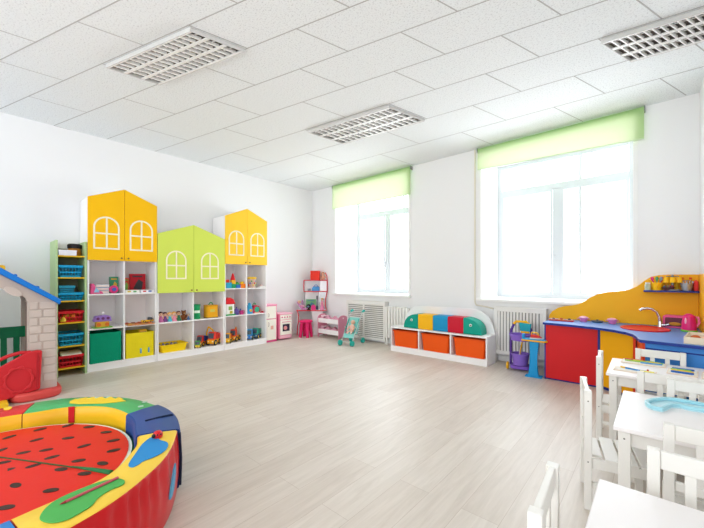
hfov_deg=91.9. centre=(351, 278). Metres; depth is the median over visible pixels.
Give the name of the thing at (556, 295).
window
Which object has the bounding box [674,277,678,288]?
bottle
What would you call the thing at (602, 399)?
chair
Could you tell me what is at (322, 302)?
doll
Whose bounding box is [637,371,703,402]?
chair
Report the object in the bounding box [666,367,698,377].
board
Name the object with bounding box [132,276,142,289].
picture
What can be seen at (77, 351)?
paper stack
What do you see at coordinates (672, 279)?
cup
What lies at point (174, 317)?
doll
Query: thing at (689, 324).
kettle
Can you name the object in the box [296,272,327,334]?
vanity desk
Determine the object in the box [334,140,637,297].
trim
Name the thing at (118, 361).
shelf
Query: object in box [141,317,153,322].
toy car
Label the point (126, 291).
game box
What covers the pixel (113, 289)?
camera
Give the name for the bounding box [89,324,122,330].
shelf
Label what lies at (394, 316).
radiator
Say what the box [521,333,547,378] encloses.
ironing board
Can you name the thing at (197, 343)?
toy car
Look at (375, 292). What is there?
window
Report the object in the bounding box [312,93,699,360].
wall
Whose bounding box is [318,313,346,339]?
bunk bed
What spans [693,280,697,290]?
carton
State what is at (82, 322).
shelf
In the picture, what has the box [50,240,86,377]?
rack
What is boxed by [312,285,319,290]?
handbag
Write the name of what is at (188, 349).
shelf
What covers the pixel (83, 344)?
shelf
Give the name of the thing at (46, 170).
wall
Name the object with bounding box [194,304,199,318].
tin
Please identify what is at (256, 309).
bag
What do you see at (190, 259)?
tall cabinet
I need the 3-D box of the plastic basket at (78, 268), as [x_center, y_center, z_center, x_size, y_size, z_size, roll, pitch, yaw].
[-3.630,-0.096,4.359,0.356,0.150,0.239,0,0,42]
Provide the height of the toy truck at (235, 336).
0.253 m
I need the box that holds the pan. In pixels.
[591,319,603,322]
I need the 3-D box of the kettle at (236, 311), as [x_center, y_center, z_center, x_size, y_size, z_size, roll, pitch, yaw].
[-2.020,0.558,5.989,0.136,0.140,0.110,0,0,-16]
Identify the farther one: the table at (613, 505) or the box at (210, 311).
the box at (210, 311)
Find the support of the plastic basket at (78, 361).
on the rack at (80, 283)
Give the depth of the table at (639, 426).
1.58 m
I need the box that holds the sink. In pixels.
[620,325,670,331]
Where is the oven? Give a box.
[277,312,292,338]
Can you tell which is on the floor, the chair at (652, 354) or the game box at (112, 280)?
the chair at (652, 354)
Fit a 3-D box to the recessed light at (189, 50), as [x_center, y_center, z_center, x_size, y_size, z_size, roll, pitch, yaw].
[-1.605,-1.982,3.073,1.327,0.036,0.408,0,0,25]
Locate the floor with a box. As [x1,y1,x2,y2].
[7,333,684,527]
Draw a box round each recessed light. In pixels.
[105,27,243,84]
[308,105,424,143]
[601,8,703,61]
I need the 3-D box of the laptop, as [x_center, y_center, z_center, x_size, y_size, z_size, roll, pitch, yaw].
[-3.372,0.128,4.481,0.163,0.135,0.141,0,0,42]
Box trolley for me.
[506,320,532,369]
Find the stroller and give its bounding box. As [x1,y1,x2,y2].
[338,309,364,346]
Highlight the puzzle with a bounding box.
[125,321,154,325]
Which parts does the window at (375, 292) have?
sill, frame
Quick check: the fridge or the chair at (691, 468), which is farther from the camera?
the fridge
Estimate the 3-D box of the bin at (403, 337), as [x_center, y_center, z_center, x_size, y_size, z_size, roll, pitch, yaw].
[0.944,0.978,5.641,0.511,0.263,0.292,0,0,42]
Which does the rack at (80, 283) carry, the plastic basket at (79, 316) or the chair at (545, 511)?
the plastic basket at (79, 316)
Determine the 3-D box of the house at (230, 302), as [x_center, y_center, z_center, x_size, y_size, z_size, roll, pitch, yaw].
[-2.143,0.474,5.907,0.176,0.308,0.184,0,0,42]
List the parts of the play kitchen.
panel, door, panel, door, panel, panel, panel, panel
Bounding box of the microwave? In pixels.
[663,314,682,328]
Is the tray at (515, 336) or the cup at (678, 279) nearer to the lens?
the cup at (678, 279)
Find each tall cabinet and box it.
[80,190,156,372]
[157,225,224,360]
[213,209,266,349]
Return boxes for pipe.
[474,150,493,308]
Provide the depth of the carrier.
7.34 m
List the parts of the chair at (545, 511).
post, rail, post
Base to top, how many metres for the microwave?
0.130 m
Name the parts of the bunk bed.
headboard, rail, rail, footboard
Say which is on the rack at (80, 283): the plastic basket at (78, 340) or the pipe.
the plastic basket at (78, 340)
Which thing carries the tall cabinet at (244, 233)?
on the floor
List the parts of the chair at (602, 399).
post, post, rail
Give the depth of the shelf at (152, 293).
4.92 m
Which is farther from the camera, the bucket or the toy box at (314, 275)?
the toy box at (314, 275)
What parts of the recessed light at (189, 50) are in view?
louvre rail, louvre rail, louvre rail, louvre rail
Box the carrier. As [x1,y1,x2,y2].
[297,300,307,309]
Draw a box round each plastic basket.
[58,265,82,276]
[58,285,74,291]
[58,292,83,300]
[58,309,83,322]
[58,330,83,345]
[58,352,83,367]
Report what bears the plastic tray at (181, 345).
on the tall cabinet at (190, 259)
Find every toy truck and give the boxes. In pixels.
[197,335,207,345]
[206,326,219,345]
[226,333,232,342]
[230,327,240,341]
[247,329,252,339]
[252,328,260,338]
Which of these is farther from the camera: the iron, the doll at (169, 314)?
the doll at (169, 314)
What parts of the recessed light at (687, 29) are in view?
louvre rail, louvre rail, louvre rail, louvre rail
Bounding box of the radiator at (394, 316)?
[385,306,409,344]
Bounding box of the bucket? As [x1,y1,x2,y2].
[247,277,256,287]
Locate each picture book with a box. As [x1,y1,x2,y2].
[94,284,109,286]
[96,287,108,289]
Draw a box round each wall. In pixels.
[0,112,311,362]
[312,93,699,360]
[700,77,703,273]
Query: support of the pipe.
attached to the wall at (442, 190)
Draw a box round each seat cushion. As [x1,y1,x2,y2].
[404,313,422,328]
[418,313,437,329]
[433,314,453,331]
[448,315,468,333]
[463,316,486,335]
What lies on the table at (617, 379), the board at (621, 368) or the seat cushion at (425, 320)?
the board at (621, 368)
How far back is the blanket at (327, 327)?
6.99 m
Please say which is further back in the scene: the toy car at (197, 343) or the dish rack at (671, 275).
the toy car at (197, 343)
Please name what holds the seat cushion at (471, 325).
on the storage bench
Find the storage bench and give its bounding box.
[391,306,495,366]
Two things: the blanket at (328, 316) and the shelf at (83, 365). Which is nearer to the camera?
the shelf at (83, 365)
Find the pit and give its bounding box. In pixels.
[0,396,181,527]
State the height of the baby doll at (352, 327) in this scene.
0.244 m
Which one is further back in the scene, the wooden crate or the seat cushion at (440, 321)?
the seat cushion at (440, 321)
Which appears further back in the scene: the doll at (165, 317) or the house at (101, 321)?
the doll at (165, 317)
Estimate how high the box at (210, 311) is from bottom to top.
0.259 m
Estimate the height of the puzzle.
0.024 m
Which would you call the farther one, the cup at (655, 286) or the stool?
the stool
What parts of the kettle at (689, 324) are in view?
handle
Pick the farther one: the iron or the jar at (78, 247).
the jar at (78, 247)
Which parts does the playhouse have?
railing, handle, roof panel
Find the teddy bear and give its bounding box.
[181,310,186,320]
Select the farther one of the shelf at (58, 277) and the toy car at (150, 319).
the toy car at (150, 319)
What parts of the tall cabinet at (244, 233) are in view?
panel, door, panel, door, panel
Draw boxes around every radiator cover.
[346,300,388,343]
[494,306,547,360]
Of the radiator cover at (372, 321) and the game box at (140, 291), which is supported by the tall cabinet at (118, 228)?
the game box at (140, 291)
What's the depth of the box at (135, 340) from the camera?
4.82 m
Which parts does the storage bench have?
upright panel, upright panel, backrest, upright panel, upright panel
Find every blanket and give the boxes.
[320,315,337,319]
[320,326,337,330]
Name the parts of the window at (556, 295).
sill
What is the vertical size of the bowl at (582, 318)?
0.066 m
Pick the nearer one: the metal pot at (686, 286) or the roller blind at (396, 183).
the metal pot at (686, 286)
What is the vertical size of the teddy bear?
0.160 m
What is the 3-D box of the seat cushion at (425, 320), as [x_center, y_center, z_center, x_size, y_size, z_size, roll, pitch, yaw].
[1.225,0.677,5.425,0.258,0.235,0.240,0,0,42]
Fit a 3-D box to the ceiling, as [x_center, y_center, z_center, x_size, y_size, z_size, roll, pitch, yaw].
[-0.687,-2.059,1.905,8.360,0.122,8.530,0,0,42]
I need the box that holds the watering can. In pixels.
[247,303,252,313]
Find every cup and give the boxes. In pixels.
[652,282,661,289]
[663,277,668,282]
[669,277,675,282]
[676,277,681,282]
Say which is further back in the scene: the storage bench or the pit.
the storage bench
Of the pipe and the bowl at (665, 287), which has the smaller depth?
the bowl at (665, 287)
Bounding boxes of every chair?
[527,461,559,527]
[580,376,646,509]
[596,350,621,438]
[635,348,685,398]
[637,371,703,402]
[647,445,703,509]
[662,421,703,511]
[666,378,703,480]
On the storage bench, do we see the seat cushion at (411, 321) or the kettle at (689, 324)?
the seat cushion at (411, 321)
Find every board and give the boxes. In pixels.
[306,299,315,308]
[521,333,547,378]
[613,366,656,373]
[621,358,665,367]
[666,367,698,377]
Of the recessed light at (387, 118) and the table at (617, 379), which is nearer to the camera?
the table at (617, 379)
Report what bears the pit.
on the floor
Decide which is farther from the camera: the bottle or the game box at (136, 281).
the game box at (136, 281)
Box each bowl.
[577,316,587,321]
[605,318,618,323]
[662,285,674,290]
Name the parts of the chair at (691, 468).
post, rail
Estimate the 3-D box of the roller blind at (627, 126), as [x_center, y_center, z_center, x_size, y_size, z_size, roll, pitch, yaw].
[2.647,-1.794,4.563,1.944,0.382,0.075,0,0,42]
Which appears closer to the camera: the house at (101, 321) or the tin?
the house at (101, 321)
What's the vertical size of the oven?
0.505 m
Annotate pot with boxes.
[680,280,693,290]
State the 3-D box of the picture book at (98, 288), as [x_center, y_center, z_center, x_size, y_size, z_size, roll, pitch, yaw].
[-3.398,0.133,4.603,0.146,0.040,0.156,0,0,42]
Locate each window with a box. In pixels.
[331,195,411,297]
[476,141,632,304]
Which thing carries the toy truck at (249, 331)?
on the tall cabinet at (244, 233)
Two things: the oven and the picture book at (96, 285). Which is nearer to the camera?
the picture book at (96, 285)
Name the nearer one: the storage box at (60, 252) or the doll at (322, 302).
the storage box at (60, 252)
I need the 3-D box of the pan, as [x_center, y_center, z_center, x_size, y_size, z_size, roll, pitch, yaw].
[2.925,0.499,4.064,0.124,0.036,0.124,0,0,42]
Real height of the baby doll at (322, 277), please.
0.172 m
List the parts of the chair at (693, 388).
post, rail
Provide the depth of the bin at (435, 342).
5.19 m
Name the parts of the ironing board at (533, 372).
leg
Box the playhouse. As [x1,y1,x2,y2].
[0,265,61,408]
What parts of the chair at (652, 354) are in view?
post, rail, post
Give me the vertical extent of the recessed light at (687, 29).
0.036 m
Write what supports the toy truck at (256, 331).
on the tall cabinet at (244, 233)
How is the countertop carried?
on the play kitchen
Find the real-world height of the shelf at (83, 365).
0.016 m
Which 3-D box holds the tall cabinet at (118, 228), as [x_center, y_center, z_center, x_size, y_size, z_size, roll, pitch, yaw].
[-3.253,-0.009,4.782,0.469,2.418,0.810,0,0,42]
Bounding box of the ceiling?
[0,0,703,190]
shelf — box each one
[58,255,84,258]
[58,277,84,278]
[58,321,84,324]
[58,343,84,347]
[58,364,84,370]
[61,300,84,301]
[89,293,122,295]
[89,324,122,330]
[89,359,122,365]
[125,292,154,294]
[125,321,154,326]
[125,355,154,360]
[159,319,192,323]
[159,347,192,354]
[194,316,222,320]
[194,343,222,349]
[226,340,245,344]
[247,337,265,341]
[644,290,699,292]
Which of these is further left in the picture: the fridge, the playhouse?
the playhouse
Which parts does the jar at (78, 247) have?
lid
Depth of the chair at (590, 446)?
1.77 m
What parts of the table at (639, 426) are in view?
leg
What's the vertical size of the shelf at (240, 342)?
0.018 m
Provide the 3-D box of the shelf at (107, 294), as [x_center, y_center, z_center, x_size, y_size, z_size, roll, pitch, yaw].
[-3.400,0.204,4.648,0.416,0.018,0.378,0,0,42]
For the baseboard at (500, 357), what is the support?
attached to the wall at (442, 190)
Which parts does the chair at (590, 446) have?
post, rail, post, rail, rail, leg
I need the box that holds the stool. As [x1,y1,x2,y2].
[299,319,312,337]
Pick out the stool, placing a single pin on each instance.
(305, 324)
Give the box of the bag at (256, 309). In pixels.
[252,303,260,312]
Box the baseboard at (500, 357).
[312,328,543,366]
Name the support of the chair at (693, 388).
on the floor
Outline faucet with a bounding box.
[639,307,662,326]
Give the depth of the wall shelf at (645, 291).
3.67 m
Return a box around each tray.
[159,340,187,352]
[509,332,530,341]
[549,317,573,321]
[645,397,703,412]
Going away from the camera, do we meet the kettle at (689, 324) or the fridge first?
the kettle at (689, 324)
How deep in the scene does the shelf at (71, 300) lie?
4.27 m
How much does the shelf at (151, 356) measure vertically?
0.018 m
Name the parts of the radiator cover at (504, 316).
panel, panel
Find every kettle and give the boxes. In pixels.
[234,307,240,314]
[681,314,700,331]
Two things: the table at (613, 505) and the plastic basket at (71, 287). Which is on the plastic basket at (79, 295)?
the plastic basket at (71, 287)
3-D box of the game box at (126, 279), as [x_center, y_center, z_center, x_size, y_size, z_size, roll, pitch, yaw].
[-3.205,0.090,4.819,0.041,0.210,0.085,0,0,42]
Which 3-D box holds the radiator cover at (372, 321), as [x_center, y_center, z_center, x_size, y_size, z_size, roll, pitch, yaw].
[0.286,0.812,6.633,0.960,0.775,0.125,0,0,42]
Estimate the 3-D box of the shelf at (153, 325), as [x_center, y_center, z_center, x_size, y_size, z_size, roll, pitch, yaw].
[-3.137,0.654,4.944,0.416,0.018,0.378,0,0,42]
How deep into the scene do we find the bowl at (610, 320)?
3.91 m
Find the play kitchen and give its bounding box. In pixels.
[543,274,703,400]
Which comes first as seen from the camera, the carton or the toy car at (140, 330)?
the carton
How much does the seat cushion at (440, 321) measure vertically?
0.235 m
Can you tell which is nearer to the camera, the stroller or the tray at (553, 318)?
the tray at (553, 318)
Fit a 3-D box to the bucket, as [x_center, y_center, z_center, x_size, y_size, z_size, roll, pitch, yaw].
[-1.830,0.060,6.213,0.172,0.200,0.172,0,0,42]
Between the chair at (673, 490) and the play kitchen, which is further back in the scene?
the play kitchen
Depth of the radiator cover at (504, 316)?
4.78 m
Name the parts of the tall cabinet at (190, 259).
panel, door, panel, door, panel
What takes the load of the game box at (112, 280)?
on the tall cabinet at (118, 228)
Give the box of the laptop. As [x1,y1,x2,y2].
[89,284,102,293]
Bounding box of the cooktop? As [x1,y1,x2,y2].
[277,312,292,314]
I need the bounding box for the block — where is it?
[226,282,231,287]
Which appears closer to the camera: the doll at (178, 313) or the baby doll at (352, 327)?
the doll at (178, 313)
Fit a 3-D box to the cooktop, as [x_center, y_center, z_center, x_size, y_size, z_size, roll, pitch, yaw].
[-1.409,0.688,6.835,0.300,0.025,0.320,0,0,42]
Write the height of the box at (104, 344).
0.392 m
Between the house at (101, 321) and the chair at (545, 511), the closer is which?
the chair at (545, 511)
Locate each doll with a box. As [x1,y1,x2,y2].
[159,312,163,322]
[163,312,167,321]
[167,312,171,321]
[172,311,176,320]
[176,311,181,320]
[320,272,325,279]
[320,298,323,309]
[346,320,354,333]
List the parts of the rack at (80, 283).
panel, panel, panel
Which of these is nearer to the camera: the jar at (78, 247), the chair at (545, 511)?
the chair at (545, 511)
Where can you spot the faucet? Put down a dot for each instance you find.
(660, 324)
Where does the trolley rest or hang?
on the floor
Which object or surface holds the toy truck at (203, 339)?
on the tall cabinet at (190, 259)
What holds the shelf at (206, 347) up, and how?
attached to the tall cabinet at (190, 259)
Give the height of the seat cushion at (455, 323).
0.235 m
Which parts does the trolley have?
handle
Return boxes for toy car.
[139,329,149,352]
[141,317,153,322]
[194,341,201,347]
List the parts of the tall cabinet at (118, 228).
panel, door, panel, door, panel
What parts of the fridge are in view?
door, door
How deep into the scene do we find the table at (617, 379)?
2.46 m
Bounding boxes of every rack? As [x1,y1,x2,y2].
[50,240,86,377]
[666,275,680,290]
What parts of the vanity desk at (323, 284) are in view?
panel, panel, panel, mirror panel, shelf door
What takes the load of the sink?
in the play kitchen
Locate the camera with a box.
[109,285,117,292]
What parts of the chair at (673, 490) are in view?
post, rail, rail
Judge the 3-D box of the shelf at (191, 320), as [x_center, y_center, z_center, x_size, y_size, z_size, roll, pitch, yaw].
[-2.818,0.652,5.301,0.416,0.018,0.491,0,0,42]
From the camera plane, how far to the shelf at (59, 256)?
4.36 m
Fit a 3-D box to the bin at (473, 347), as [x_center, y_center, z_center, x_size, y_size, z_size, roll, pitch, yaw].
[1.740,0.978,4.931,0.511,0.263,0.292,0,0,42]
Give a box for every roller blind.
[332,166,412,208]
[477,105,644,169]
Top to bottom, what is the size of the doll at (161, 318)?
0.158 m
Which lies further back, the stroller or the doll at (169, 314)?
the stroller
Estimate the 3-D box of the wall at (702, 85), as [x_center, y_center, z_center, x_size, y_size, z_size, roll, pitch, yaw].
[3.577,-0.400,3.148,0.448,3.200,0.960,0,0,42]
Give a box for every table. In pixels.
[585,479,703,527]
[606,358,703,441]
[613,391,703,488]
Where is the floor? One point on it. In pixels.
(316, 431)
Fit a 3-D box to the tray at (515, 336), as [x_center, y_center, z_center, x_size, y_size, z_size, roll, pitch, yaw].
[2.202,0.759,4.455,0.272,0.082,0.270,0,0,33]
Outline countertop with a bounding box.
[545,319,703,346]
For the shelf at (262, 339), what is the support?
attached to the tall cabinet at (244, 233)
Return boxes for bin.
[393,329,417,348]
[420,332,449,353]
[452,335,485,358]
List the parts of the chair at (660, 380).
post, rail, post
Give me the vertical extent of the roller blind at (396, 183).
0.502 m
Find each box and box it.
[58,250,76,255]
[89,328,120,363]
[109,277,117,292]
[125,278,128,289]
[125,290,138,292]
[125,329,153,358]
[129,274,144,289]
[139,290,153,292]
[203,302,217,317]
[310,271,319,279]
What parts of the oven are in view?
door, control panel, drawer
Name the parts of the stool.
leg, seat, leg, leg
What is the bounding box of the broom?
[519,323,531,353]
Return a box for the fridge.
[267,303,276,342]
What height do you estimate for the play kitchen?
1.248 m
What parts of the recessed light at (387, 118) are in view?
louvre rail, louvre rail, louvre rail, louvre rail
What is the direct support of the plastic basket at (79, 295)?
on the rack at (80, 283)
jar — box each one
[67,244,81,255]
[645,282,650,289]
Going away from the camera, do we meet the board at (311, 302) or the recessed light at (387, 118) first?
the recessed light at (387, 118)
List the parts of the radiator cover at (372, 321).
panel, panel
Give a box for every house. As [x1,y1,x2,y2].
[91,312,112,328]
[226,297,234,315]
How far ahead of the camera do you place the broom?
4.45 m
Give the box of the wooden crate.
[684,332,703,345]
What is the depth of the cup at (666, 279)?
3.66 m
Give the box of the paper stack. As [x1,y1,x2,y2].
[59,349,81,355]
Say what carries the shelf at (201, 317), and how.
attached to the tall cabinet at (190, 259)
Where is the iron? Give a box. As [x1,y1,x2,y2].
[530,332,542,338]
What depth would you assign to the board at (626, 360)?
2.71 m
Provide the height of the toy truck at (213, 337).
0.310 m

